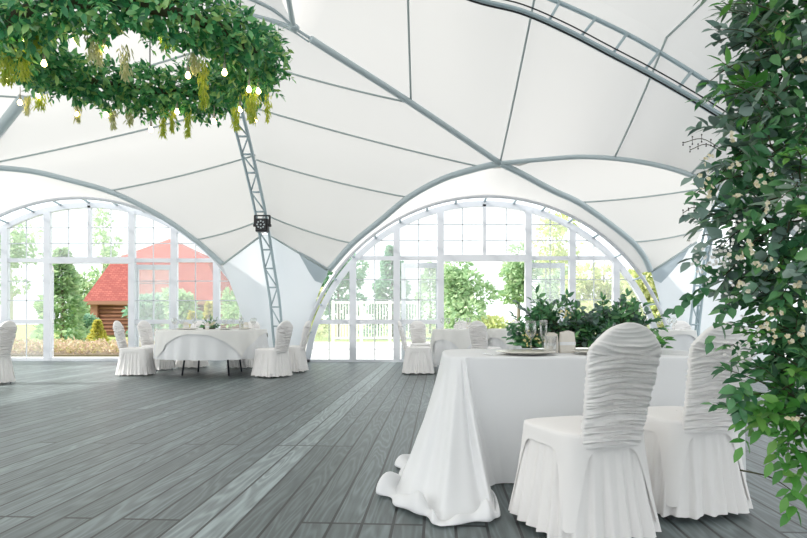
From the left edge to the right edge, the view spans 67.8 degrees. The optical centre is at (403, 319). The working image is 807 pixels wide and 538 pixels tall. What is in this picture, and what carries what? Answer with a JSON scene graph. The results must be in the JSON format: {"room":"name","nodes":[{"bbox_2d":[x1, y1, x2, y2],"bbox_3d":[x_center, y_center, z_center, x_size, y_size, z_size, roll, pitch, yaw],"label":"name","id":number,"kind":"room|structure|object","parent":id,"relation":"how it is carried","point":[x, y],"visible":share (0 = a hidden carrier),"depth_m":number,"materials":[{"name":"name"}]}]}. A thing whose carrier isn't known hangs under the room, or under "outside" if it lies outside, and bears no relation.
{"room":"event hall","nodes":[
{"label":"event hall","id":0,"kind":"room"},
{"bbox_2d":[223,234,322,347],"bbox_3d":[-2.754,-0.417,13.225,2.274,2.836,0.850,0,0,0],"label":"wall","id":1,"kind":"structure","parent":0,"point":[298,290],"depth_m":13.22,"materials":[{"name":"white fabric"}]},
{"bbox_2d":[0,165,222,265],"bbox_3d":[-6.086,-2.070,12.079,4.749,1.820,0.262,0,0,-17],"label":"trim","id":2,"kind":"structure","parent":1,"relation":"attached to","point":[179,228],"depth_m":12.06,"materials":[{"name":"grey paint"}]},
{"bbox_2d":[0,197,227,278],"bbox_3d":[-7.420,-1.038,13.931,8.302,3.654,0.546,0,0,0],"label":"trim","id":3,"kind":"structure","parent":1,"relation":"attached to","point":[85,199],"depth_m":13.67,"materials":[{"name":"white plastic"}]},
{"bbox_2d":[298,251,327,282],"bbox_3d":[-1.931,-1.129,12.819,0.664,0.689,0.158,0,0,-3],"label":"trim","id":4,"kind":"structure","parent":1,"relation":"attached to","point":[319,274],"depth_m":12.82,"materials":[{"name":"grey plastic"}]},
{"bbox_2d":[327,162,499,271],"bbox_3d":[0.111,-1.996,12.000,3.784,1.950,0.234,0,0,25],"label":"trim","id":5,"kind":"structure","parent":1,"relation":"attached to","point":[489,165],"depth_m":11.97,"materials":[{"name":"grey paint"}]},
{"bbox_2d":[306,201,657,361],"bbox_3d":[1.845,-0.877,13.700,8.210,3.675,0.115,0,0,0],"label":"window","id":6,"kind":"structure","parent":1,"relation":"in","point":[618,267],"depth_m":13.65,"materials":[{"name":"white plastic"}]},
{"bbox_2d":[401,263,436,358],"bbox_3d":[0.401,-0.200,13.898,0.900,2.240,0.090,0,0,8],"label":"door","id":7,"kind":"structure","parent":6,"relation":"attached to","point":[404,266],"depth_m":13.90,"materials":[{"name":"white plastic"}]},
{"bbox_2d":[532,263,564,319],"bbox_3d":[3.293,-0.200,13.860,0.900,2.240,0.090,0,0,-7],"label":"door","id":8,"kind":"structure","parent":6,"relation":"attached to","point":[561,266],"depth_m":13.89,"materials":[{"name":"white plastic"}]},
{"bbox_2d":[308,195,668,332],"bbox_3d":[1.845,-0.977,13.431,8.282,3.645,0.546,0,0,0],"label":"trim","id":9,"kind":"structure","parent":1,"relation":"attached to","point":[642,277],"depth_m":13.16,"materials":[{"name":"white plastic"}]},
{"bbox_2d":[0,0,806,272],"bbox_3d":[-3.906,-3.459,3.450,22.437,6.222,20.500,0,0,0],"label":"ceiling","id":10,"kind":"structure","parent":0,"point":[341,150],"depth_m":10.73,"materials":[{"name":"white fabric"}]},
{"bbox_2d":[0,94,25,136],"bbox_3d":[-7.413,-3.355,10.884,2.303,1.034,0.259,0,0,32],"label":"trim","id":11,"kind":"structure","parent":10,"relation":"attached to","point":[14,110],"depth_m":10.49,"materials":[{"name":"grey paint"}]},
{"bbox_2d":[0,0,295,140],"bbox_3d":[-2.274,-3.290,5.180,2.654,3.219,2.459,0,0,-10],"label":"wreath","id":12,"kind":"object","parent":10,"relation":"hanging from","point":[247,48],"visible":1,"depth_m":4.88,"materials":[{"name":"green plant"}]},
{"bbox_2d":[17,88,22,104],"bbox_3d":[-3.739,-2.185,5.850,0.043,0.181,0.042,0,0,0],"label":"light bulb","id":13,"kind":"object","parent":12,"relation":"hanging from","point":[19,102],"visible":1,"depth_m":5.84,"materials":[{"name":"beige glass"}]},
{"bbox_2d":[41,54,46,66],"bbox_3d":[-2.876,-2.118,4.800,0.043,0.181,0.042,0,0,0],"label":"light bulb","id":14,"kind":"object","parent":12,"relation":"hanging from","point":[44,64],"visible":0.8,"depth_m":4.79,"materials":[{"name":"beige glass"}]},
{"bbox_2d":[103,38,107,52],"bbox_3d":[-2.239,-2.095,4.500,0.043,0.181,0.042,0,0,0],"label":"light bulb","id":15,"kind":"object","parent":12,"relation":"hanging from","point":[104,39],"visible":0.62,"depth_m":4.49,"materials":[{"name":"beige glass"}]},
{"bbox_2d":[149,116,152,131],"bbox_3d":[-2.525,-1.970,6.000,0.043,0.181,0.042,0,0,0],"label":"light bulb","id":16,"kind":"object","parent":12,"relation":"attached to","point":[150,128],"visible":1,"depth_m":5.99,"materials":[{"name":"beige glass"}]},
{"bbox_2d":[175,101,178,113],"bbox_3d":[-2.246,-2.132,5.950,0.043,0.181,0.042,0,0,0],"label":"light bulb","id":17,"kind":"object","parent":12,"relation":"hanging from","point":[176,110],"visible":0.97,"depth_m":5.94,"materials":[{"name":"beige glass"}]},
{"bbox_2d":[185,57,190,78],"bbox_3d":[-1.724,-2.022,4.800,0.043,0.181,0.042,0,0,0],"label":"light bulb","id":18,"kind":"object","parent":12,"relation":"hanging from","point":[187,75],"visible":1,"depth_m":4.79,"materials":[{"name":"beige glass"}]},
{"bbox_2d":[212,107,215,123],"bbox_3d":[-1.816,-1.967,5.750,0.043,0.181,0.042,0,0,0],"label":"light bulb","id":19,"kind":"object","parent":12,"relation":"hanging from","point":[213,120],"visible":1,"depth_m":5.74,"materials":[{"name":"beige glass"}]},
{"bbox_2d":[222,54,226,75],"bbox_3d":[-1.447,-2.066,4.850,0.043,0.181,0.042,0,0,0],"label":"light bulb","id":20,"kind":"object","parent":12,"relation":"hanging from","point":[224,72],"visible":0.98,"depth_m":4.84,"materials":[{"name":"beige glass"}]},
{"bbox_2d":[246,73,251,92],"bbox_3d":[-1.313,-2.025,5.100,0.043,0.181,0.042,0,0,0],"label":"light bulb","id":21,"kind":"object","parent":12,"relation":"hanging from","point":[248,89],"visible":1,"depth_m":5.09,"materials":[{"name":"beige glass"}]},
{"bbox_2d":[256,75,260,93],"bbox_3d":[-1.257,-2.050,5.200,0.043,0.181,0.042,0,0,0],"label":"light bulb","id":22,"kind":"object","parent":12,"relation":"hanging from","point":[258,91],"visible":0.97,"depth_m":5.19,"materials":[{"name":"beige glass"}]},
{"bbox_2d":[216,0,309,42],"bbox_3d":[-2.139,-4.549,8.553,1.458,0.597,1.322,0,0,0],"label":"trim","id":23,"kind":"structure","parent":10,"relation":"attached to","point":[292,26],"depth_m":8.89,"materials":[{"name":"grey paint"}]},
{"bbox_2d":[309,36,501,164],"bbox_3d":[0.177,-3.596,10.152,3.829,1.470,0.150,0,0,-32],"label":"trim","id":24,"kind":"structure","parent":10,"relation":"attached to","point":[314,41],"depth_m":9.99,"materials":[{"name":"grey paint"}]},
{"bbox_2d":[500,162,652,272],"bbox_3d":[3.535,-1.986,11.943,3.877,1.960,0.168,0,0,-25],"label":"trim","id":25,"kind":"structure","parent":10,"relation":"attached to","point":[510,168],"depth_m":11.94,"materials":[{"name":"grey paint"}]},
{"bbox_2d":[502,155,795,235],"bbox_3d":[4.324,-1.646,10.003,5.566,2.655,0.330,0,0,27],"label":"trim","id":26,"kind":"structure","parent":10,"relation":"attached to","point":[561,157],"depth_m":10.44,"materials":[{"name":"grey paint"}]},
{"bbox_2d":[0,361,806,537],"bbox_3d":[1.000,0.960,3.125,34.000,0.001,22.250,0,0,0],"label":"floor","id":27,"kind":"structure","parent":0,"point":[87,450],"depth_m":4.22,"materials":[{"name":"grey wood"}]},
{"bbox_2d":[0,321,16,382],"bbox_3d":[-6.185,0.485,8.995,0.658,0.950,0.555,0,0,8],"label":"banquet chair","id":28,"kind":"object","parent":27,"relation":"on","point":[8,329],"visible":1,"depth_m":8.99,"materials":[{"name":"white fabric"}]},
{"bbox_2d":[0,202,243,360],"bbox_3d":[-7.420,-0.910,14.200,8.241,3.740,0.115,0,0,0],"label":"window","id":29,"kind":"structure","parent":27,"relation":"on","point":[47,260],"depth_m":14.15,"materials":[{"name":"white plastic"}]},
{"bbox_2d":[52,265,54,357],"bbox_3d":[-8.617,-0.200,14.724,0.090,2.240,0.900,0,0,-28],"label":"door","id":30,"kind":"structure","parent":29,"relation":"attached to","point":[53,313],"depth_m":15.03,"materials":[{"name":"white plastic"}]},
{"bbox_2d":[136,265,169,346],"bbox_3d":[-5.970,-0.200,14.352,0.900,2.240,0.090,0,0,-6],"label":"door","id":31,"kind":"structure","parent":29,"relation":"attached to","point":[138,267],"depth_m":14.32,"materials":[{"name":"white plastic"}]},
{"bbox_2d":[113,321,155,375],"bbox_3d":[-4.686,0.485,10.449,0.658,0.950,0.555,0,0,-2],"label":"banquet chair","id":32,"kind":"object","parent":27,"relation":"on","point":[131,360],"visible":1,"depth_m":10.24,"materials":[{"name":"white fabric"}]},
{"bbox_2d":[137,321,175,370],"bbox_3d":[-4.779,0.485,11.563,0.658,0.950,0.555,0,0,22],"label":"banquet chair","id":33,"kind":"object","parent":27,"relation":"on","point":[144,329],"visible":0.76,"depth_m":11.54,"materials":[{"name":"white fabric"}]},
{"bbox_2d":[176,320,208,367],"bbox_3d":[-4.261,0.485,12.136,0.555,0.950,0.658,0,0,6],"label":"banquet chair","id":34,"kind":"object","parent":27,"relation":"on","point":[188,363],"visible":0.21,"depth_m":11.87,"materials":[{"name":"white fabric"}]},
{"bbox_2d":[181,359,241,375],"bbox_3d":[-3.413,0.575,10.750,1.824,0.774,1.824,0,0,0],"label":"round table","id":35,"kind":"object","parent":27,"relation":"on","point":[240,359],"visible":0.26,"depth_m":10.36,"materials":[{"name":"black metal"}]},
{"bbox_2d":[153,333,268,360],"bbox_3d":[-3.400,0.418,10.746,1.994,0.484,1.984,0,0,0],"label":"tablecloth","id":36,"kind":"object","parent":35,"relation":"on","point":[194,347],"visible":0.53,"depth_m":9.85,"materials":[{"name":"white fabric"}]},
{"bbox_2d":[154,329,267,356],"bbox_3d":[-3.411,0.401,10.748,1.924,0.462,1.922,0,0,0],"label":"cloth","id":37,"kind":"object","parent":36,"relation":"on","point":[238,339],"visible":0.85,"depth_m":10.02,"materials":[{"name":"white fabric"}]},
{"bbox_2d":[183,322,188,327],"bbox_3d":[-4.033,0.103,11.130,0.101,0.131,0.050,0,0,-20],"label":"folded napkin","id":38,"kind":"object","parent":37,"relation":"on","point":[185,324],"visible":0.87,"depth_m":11.11,"materials":[{"name":"beige fabric"}]},
{"bbox_2d":[205,322,209,329],"bbox_3d":[-3.313,0.103,10.130,0.050,0.131,0.101,0,0,10],"label":"folded napkin","id":39,"kind":"object","parent":37,"relation":"on","point":[207,326],"visible":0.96,"depth_m":10.10,"materials":[{"name":"beige fabric"}]},
{"bbox_2d":[199,314,220,328],"bbox_3d":[-3.429,0.026,10.613,0.400,0.266,0.467,0,0,0],"label":"centrepiece","id":40,"kind":"object","parent":37,"relation":"on","point":[211,325],"visible":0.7,"depth_m":10.57,"materials":[{"name":"green plant"}]},
{"bbox_2d":[243,322,248,327],"bbox_3d":[-2.953,0.103,11.250,0.101,0.131,0.050,0,0,20],"label":"folded napkin","id":41,"kind":"object","parent":37,"relation":"on","point":[245,325],"visible":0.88,"depth_m":11.23,"materials":[{"name":"beige fabric"}]},
{"bbox_2d":[226,320,259,368],"bbox_3d":[-3.198,0.485,12.084,0.555,0.950,0.658,0,0,20],"label":"banquet chair","id":42,"kind":"object","parent":27,"relation":"on","point":[245,363],"visible":0.2,"depth_m":11.84,"materials":[{"name":"white fabric"}]},
{"bbox_2d":[205,1,281,347],"bbox_3d":[-2.915,-2.098,10.245,0.512,6.192,6.037,0,0,2],"label":"truss","id":43,"kind":"object","parent":27,"relation":"on","point":[247,134],"visible":0.57,"depth_m":12.23,"materials":[{"name":"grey metal"}]},
{"bbox_2d":[253,215,270,231],"bbox_3d":[-2.871,-1.963,12.193,0.360,0.342,0.275,0,0,0],"label":"spotlight","id":44,"kind":"object","parent":43,"relation":"attached to","point":[260,224],"visible":1,"depth_m":12.12,"materials":[{"name":"black metal"}]},
{"bbox_2d":[251,321,292,377],"bbox_3d":[-2.195,0.485,10.129,0.658,0.950,0.555,0,0,35],"label":"banquet chair","id":45,"kind":"object","parent":27,"relation":"on","point":[268,362],"visible":1,"depth_m":9.96,"materials":[{"name":"white fabric"}]},
{"bbox_2d":[288,321,310,372],"bbox_3d":[-2.046,0.485,11.095,0.658,0.950,0.555,0,0,8],"label":"banquet chair","id":46,"kind":"object","parent":27,"relation":"on","point":[297,353],"visible":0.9,"depth_m":10.90,"materials":[{"name":"white fabric"}]},
{"bbox_2d":[398,321,433,374],"bbox_3d":[0.224,0.485,10.750,0.658,0.950,0.555,0,0,0],"label":"banquet chair","id":47,"kind":"object","parent":27,"relation":"on","point":[417,359],"visible":1,"depth_m":10.54,"materials":[{"name":"white fabric"}]},
{"bbox_2d":[409,320,436,366],"bbox_3d":[0.367,0.485,12.235,0.555,0.950,0.658,0,0,-15],"label":"banquet chair","id":48,"kind":"object","parent":27,"relation":"on","point":[417,328],"visible":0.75,"depth_m":12.43,"materials":[{"name":"white fabric"}]},
{"bbox_2d":[454,320,466,328],"bbox_3d":[1.230,0.485,12.336,0.555,0.950,0.658,0,0,0],"label":"banquet chair","id":49,"kind":"object","parent":27,"relation":"on","point":[459,325],"visible":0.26,"depth_m":12.59,"materials":[{"name":"white fabric"}]},
{"bbox_2d":[468,321,500,348],"bbox_3d":[1.437,0.485,10.571,0.555,0.950,0.658,0,0,35],"label":"banquet chair","id":50,"kind":"object","parent":27,"relation":"on","point":[478,334],"visible":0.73,"depth_m":10.34,"materials":[{"name":"white fabric"}]},
{"bbox_2d":[508,322,661,537],"bbox_3d":[0.836,0.485,2.756,0.555,0.950,0.658,0,0,-18],"label":"banquet chair","id":51,"kind":"object","parent":27,"relation":"on","point":[587,475],"visible":1,"depth_m":2.54,"materials":[{"name":"white fabric"}]},
{"bbox_2d":[467,0,806,196],"bbox_3d":[2.999,-1.960,7.777,7.909,5.939,0.701,0,0,-8],"label":"arch","id":52,"kind":"object","parent":27,"relation":"on","point":[581,38],"visible":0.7,"depth_m":7.96,"materials":[{"name":"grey metal"}]},
{"bbox_2d":[672,321,690,329],"bbox_3d":[5.218,0.485,11.036,0.555,0.950,0.658,0,0,4],"label":"banquet chair","id":53,"kind":"object","parent":27,"relation":"on","point":[680,325],"visible":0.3,"depth_m":11.29,"materials":[{"name":"white fabric"}]},
{"bbox_2d":[643,322,752,519],"bbox_3d":[1.434,0.485,3.095,0.555,0.950,0.658,0,0,-15],"label":"banquet chair","id":54,"kind":"object","parent":27,"relation":"on","point":[693,472],"visible":0.66,"depth_m":2.87,"materials":[{"name":"white fabric"}]},
{"bbox_2d":[689,192,725,335],"bbox_3d":[6.444,-1.533,11.691,0.370,5.063,3.116,0,0,-5],"label":"arch","id":55,"kind":"object","parent":27,"relation":"on","point":[698,314],"visible":0.27,"depth_m":12.97,"materials":[{"name":"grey metal"}]},
{"bbox_2d":[663,0,806,526],"bbox_3d":[1.258,-0.540,1.803,0.805,3.000,0.812,0,0,31],"label":"climbing plant","id":56,"kind":"object","parent":27,"relation":"on","point":[782,35],"visible":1,"depth_m":1.78,"materials":[{"name":"green plant"}]},
{"bbox_3d":[1.179,0.594,4.025,1.501,0.733,0.872,0,0,0],"label":"banquet table","id":57,"kind":"object","parent":27,"relation":"on","visible":0},
{"bbox_2d":[376,349,745,525],"bbox_3d":[0.950,0.584,3.706,2.196,0.736,1.878,0,0,0],"label":"tablecloth","id":58,"kind":"object","parent":57,"relation":"on","point":[468,441],"visible":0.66,"depth_m":3.51,"materials":[{"name":"white fabric"}]},
{"bbox_2d":[497,349,555,354],"bbox_3d":[0.760,0.202,3.720,0.366,0.021,0.366,0,0,0],"label":"plate","id":59,"kind":"object","parent":58,"relation":"on","point":[511,351],"visible":1,"depth_m":3.68,"materials":[{"name":"white ceramic"}]},
{"bbox_2d":[545,336,556,353],"bbox_3d":[0.935,0.157,3.800,0.071,0.111,0.071,0,0,0],"label":"drinking glass","id":60,"kind":"object","parent":58,"relation":"on","point":[545,336],"visible":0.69,"depth_m":3.79,"materials":[{"name":"clear glass"}]},
{"bbox_2d":[544,332,558,352],"bbox_3d":[0.968,0.147,3.930,0.051,0.134,0.103,0,0,-30],"label":"folded napkin","id":61,"kind":"object","parent":58,"relation":"on","point":[550,335],"visible":0.78,"depth_m":3.90,"materials":[{"name":"beige fabric"}]},
{"bbox_2d":[558,330,575,352],"bbox_3d":[1.068,0.141,3.920,0.112,0.146,0.055,0,0,-8],"label":"folded napkin","id":62,"kind":"object","parent":58,"relation":"on","point":[567,343],"visible":0.99,"depth_m":3.90,"materials":[{"name":"beige fabric"}]},
{"bbox_2d":[572,349,588,353],"bbox_3d":[1.230,0.202,3.760,0.330,0.021,0.330,0,0,0],"label":"plate","id":63,"kind":"object","parent":58,"relation":"on","point":[584,351],"visible":0.21,"depth_m":3.80,"materials":[{"name":"white ceramic"}]},
{"bbox_2d":[502,284,676,348],"bbox_3d":[1.291,-0.024,4.299,1.185,0.460,0.822,0,0,8],"label":"greenery","id":64,"kind":"object","parent":58,"relation":"on","point":[584,328],"visible":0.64,"depth_m":4.19,"materials":[{"name":"green plant"}]},
{"bbox_2d":[651,243,792,362],"bbox_3d":[6.898,-0.321,13.225,3.194,2.644,0.850,0,0,0],"label":"wall","id":65,"kind":"structure","parent":0,"point":[676,284],"depth_m":13.31,"materials":[{"name":"white fabric"}]},
{"bbox_2d":[652,243,691,282],"bbox_3d":[5.691,-1.213,12.808,0.845,0.834,0.160,0,0,4],"label":"trim","id":66,"kind":"structure","parent":65,"relation":"attached to","point":[659,275],"depth_m":12.82,"materials":[{"name":"grey plastic"}]},
{"bbox_3d":[1.012,0.575,11.350,0.864,0.773,0.864,0,0,0],"label":"round table","id":67,"kind":"object","parent":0,"visible":0},
{"bbox_2d":[431,340,471,364],"bbox_3d":[1.021,0.503,11.364,1.097,0.654,1.058,0,0,0],"label":"tablecloth","id":68,"kind":"object","parent":67,"relation":"on","point":[439,346],"visible":0.25,"depth_m":11.01,"materials":[{"name":"white fabric"}]},
{"bbox_2d":[430,329,470,350],"bbox_3d":[1.015,0.389,11.354,0.977,0.437,1.001,0,0,39],"label":"cloth","id":69,"kind":"object","parent":68,"relation":"on","point":[460,338],"visible":0.71,"depth_m":10.89,"materials":[{"name":"white fabric"}]},
{"bbox_3d":[2.098,0.575,11.600,0.864,0.773,0.864,0,0,0],"label":"round table","id":70,"kind":"object","parent":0,"visible":0},
{"bbox_2d":[488,338,537,348],"bbox_3d":[2.107,0.503,11.614,1.097,0.654,1.058,0,0,0],"label":"tablecloth","id":71,"kind":"object","parent":70,"relation":"on","point":[492,342],"visible":0.22,"depth_m":11.26,"materials":[{"name":"white fabric"}]},
{"bbox_2d":[487,328,521,348],"bbox_3d":[2.092,0.371,11.606,1.039,0.401,1.006,0,0,0],"label":"cloth","id":72,"kind":"object","parent":71,"relation":"on","point":[502,332],"visible":0.37,"depth_m":11.22,"materials":[{"name":"white fabric"}]},
{"bbox_3d":[4.394,0.575,10.200,0.984,0.773,0.984,0,0,0],"label":"round table","id":73,"kind":"object","parent":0,"visible":0},
{"bbox_2d":[662,334,695,350],"bbox_3d":[4.407,0.503,10.190,1.207,0.654,1.194,0,0,0],"label":"tablecloth","id":74,"kind":"object","parent":73,"relation":"on","point":[683,342],"visible":0.12,"depth_m":9.70,"materials":[{"name":"white fabric"}]},
{"bbox_2d":[654,330,697,339],"bbox_3d":[4.395,0.307,10.198,1.090,0.274,1.089,0,0,0],"label":"cloth","id":75,"kind":"object","parent":74,"relation":"on","point":[664,333],"visible":0.38,"depth_m":9.71,"materials":[{"name":"white fabric"}]},
{"label":"outside","id":76,"kind":"structure","parent":0,"visible":0},
{"bbox_2d":[11,342,792,359],"bbox_3d":[12.000,0.980,20.625,56.000,0.001,12.750,0,0,0],"label":"floor","id":77,"kind":"structure","parent":76,"point":[338,350],"depth_m":18.67,"materials":[{"name":"white"}]},
{"bbox_2d":[331,300,419,342],"bbox_3d":[-1.205,0.060,26.000,3.820,1.850,0.120,0,0,0],"label":"fence","id":78,"kind":"object","parent":77,"relation":"on","point":[333,302],"visible":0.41,"depth_m":25.98,"materials":[{"name":"white paint"}]},
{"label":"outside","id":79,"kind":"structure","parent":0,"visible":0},
{"bbox_2d":[15,324,595,349],"bbox_3d":[0.000,1.020,75.000,180.000,0.001,130.000,0,0,0],"label":"ground","id":80,"kind":"structure","parent":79,"point":[21,328],"depth_m":42.21,"materials":[{"name":"white"}]},
{"bbox_2d":[0,222,42,319],"bbox_3d":[-17.241,-1.663,26.178,2.478,5.452,2.670,0,0,43],"label":"birch tree","id":81,"kind":"object","parent":80,"relation":"on","point":[16,251],"visible":0.44,"depth_m":26.02,"materials":[{"name":"green plant"}]},
{"bbox_2d":[28,247,94,341],"bbox_3d":[-14.268,-0.985,25.000,2.629,4.132,2.736,0,0,42],"label":"conifer tree","id":82,"kind":"object","parent":80,"relation":"on","point":[63,273],"visible":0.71,"depth_m":24.73,"materials":[{"name":"green plant"}]},
{"bbox_2d":[54,271,101,313],"bbox_3d":[-21.980,-1.228,42.126,4.401,4.581,4.213,0,0,25],"label":"leafy tree","id":83,"kind":"object","parent":80,"relation":"on","point":[85,284],"visible":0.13,"depth_m":41.65,"materials":[{"name":"green plant"}]},
{"bbox_2d":[59,312,99,339],"bbox_3d":[-16.782,0.383,31.062,2.044,1.664,1.717,0,0,-30],"label":"leafy bush","id":84,"kind":"object","parent":80,"relation":"on","point":[88,318],"visible":0.19,"depth_m":30.93,"materials":[{"name":"green plant"}]},
{"bbox_2d":[11,337,154,356],"bbox_3d":[-9.500,0.753,17.704,7.611,0.589,2.818,0,0,0],"label":"hedge","id":85,"kind":"object","parent":80,"relation":"on","point":[71,348],"visible":0.52,"depth_m":16.82,"materials":[{"name":"brown plant"}]},
{"bbox_2d":[85,319,109,343],"bbox_3d":[-11.204,0.512,22.012,0.821,1.098,0.874,0,0,0],"label":"bush","id":86,"kind":"object","parent":80,"relation":"on","point":[97,325],"visible":0.85,"depth_m":21.89,"materials":[{"name":"yellow plant"}]},
{"bbox_2d":[87,209,122,282],"bbox_3d":[-24.784,-4.185,50.065,2.802,10.502,3.400,0,0,0],"label":"birch tree","id":87,"kind":"object","parent":80,"relation":"on","point":[105,251],"visible":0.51,"depth_m":49.67,"materials":[{"name":"green plant"}]},
{"bbox_2d":[121,292,165,337],"bbox_3d":[-12.115,-0.127,28.489,2.173,2.486,1.919,0,0,0],"label":"leafy bush","id":88,"kind":"object","parent":80,"relation":"on","point":[145,307],"visible":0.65,"depth_m":28.09,"materials":[{"name":"green plant"}]},
{"bbox_2d":[83,239,240,335],"bbox_3d":[-15.060,-2.130,39.400,8.460,6.180,6.860,0,0,0],"label":"cabin","id":89,"kind":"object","parent":80,"relation":"on","point":[108,297],"visible":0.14,"depth_m":36.56,"materials":[{"name":"red"}]},
{"bbox_2d":[157,284,203,328],"bbox_3d":[-8.250,-0.145,22.464,1.809,2.413,1.682,0,0,16],"label":"leafy bush","id":90,"kind":"object","parent":80,"relation":"on","point":[184,306],"visible":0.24,"depth_m":22.10,"materials":[{"name":"green plant"}]},
{"bbox_2d":[186,310,196,327],"bbox_3d":[-7.406,0.354,21.010,0.814,1.413,0.768,0,0,0],"label":"bush","id":91,"kind":"object","parent":80,"relation":"on","point":[191,315],"visible":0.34,"depth_m":20.92,"materials":[{"name":"yellow plant"}]},
{"bbox_2d":[202,301,212,319],"bbox_3d":[-6.634,0.195,20.510,0.810,1.732,0.809,0,0,0],"label":"bush","id":92,"kind":"object","parent":80,"relation":"on","point":[208,306],"visible":0.4,"depth_m":20.42,"materials":[{"name":"yellow plant"}]},
{"bbox_2d":[221,286,242,327],"bbox_3d":[-8.857,-1.088,32.618,2.626,4.300,2.021,0,0,27],"label":"leafy tree","id":93,"kind":"object","parent":80,"relation":"on","point":[231,310],"visible":0.35,"depth_m":32.52,"materials":[{"name":"green plant"}]},
{"bbox_2d":[308,287,330,340],"bbox_3d":[-3.050,-0.113,19.953,1.290,2.348,1.452,0,0,0],"label":"leafy bush","id":94,"kind":"object","parent":80,"relation":"on","point":[319,334],"visible":0.06,"depth_m":20.08,"materials":[{"name":"yellow plant"}]},
{"bbox_2d":[320,253,370,339],"bbox_3d":[-3.534,-1.284,31.026,3.853,4.692,2.786,0,0,0],"label":"leafy tree","id":95,"kind":"object","parent":80,"relation":"on","point":[360,275],"visible":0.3,"depth_m":30.80,"materials":[{"name":"green plant"}]},
{"bbox_2d":[356,244,415,336],"bbox_3d":[-0.705,-1.567,32.934,3.884,5.260,3.835,0,0,0],"label":"conifer tree","id":96,"kind":"object","parent":80,"relation":"on","point":[381,286],"visible":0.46,"depth_m":32.58,"materials":[{"name":"green plant"}]},
{"bbox_2d":[409,261,450,332],"bbox_3d":[1.979,-1.757,46.002,4.344,5.640,3.975,0,0,25],"label":"conifer tree","id":97,"kind":"object","parent":80,"relation":"on","point":[424,285],"visible":0.53,"depth_m":45.59,"materials":[{"name":"green plant"}]},
{"bbox_2d":[432,254,499,328],"bbox_3d":[2.632,-0.953,26.866,2.860,4.030,2.943,0,0,39],"label":"leafy tree","id":98,"kind":"object","parent":80,"relation":"on","point":[459,295],"visible":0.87,"depth_m":26.40,"materials":[{"name":"green plant"}]},
{"bbox_2d":[471,314,515,329],"bbox_3d":[4.662,0.437,33.662,3.739,1.615,3.124,0,0,0],"label":"leafy bush","id":99,"kind":"object","parent":80,"relation":"on","point":[491,322],"visible":0.31,"depth_m":33.24,"materials":[{"name":"yellow plant"}]},
{"bbox_2d":[497,241,543,319],"bbox_3d":[5.791,-1.442,30.028,2.354,5.010,2.515,0,0,0],"label":"leafy tree","id":100,"kind":"object","parent":80,"relation":"on","point":[513,271],"visible":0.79,"depth_m":29.66,"materials":[{"name":"green plant"}]},
{"bbox_2d":[532,267,578,325],"bbox_3d":[6.537,-0.635,26.102,2.298,3.394,2.045,0,0,0],"label":"leafy tree","id":101,"kind":"object","parent":80,"relation":"on","point":[554,289],"visible":0.3,"depth_m":25.75,"materials":[{"name":"green plant"}]},
{"bbox_2d":[532,211,583,282],"bbox_3d":[9.207,-2.851,36.824,3.600,7.829,4.053,0,0,0],"label":"birch tree","id":102,"kind":"object","parent":80,"relation":"on","point":[560,230],"visible":0.49,"depth_m":36.22,"materials":[{"name":"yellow plant"}]},
{"bbox_2d":[557,261,638,316],"bbox_3d":[7.475,-0.645,22.657,3.008,3.414,2.697,0,0,-26],"label":"leafy tree","id":103,"kind":"object","parent":80,"relation":"on","point":[583,286],"visible":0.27,"depth_m":22.23,"materials":[{"name":"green plant"}]},
{"bbox_2d":[622,266,664,328],"bbox_3d":[8.017,-0.847,19.130,2.102,3.817,2.025,0,0,-21],"label":"leafy tree","id":104,"kind":"object","parent":80,"relation":"on","point":[633,273],"visible":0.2,"depth_m":18.87,"materials":[{"name":"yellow plant"}]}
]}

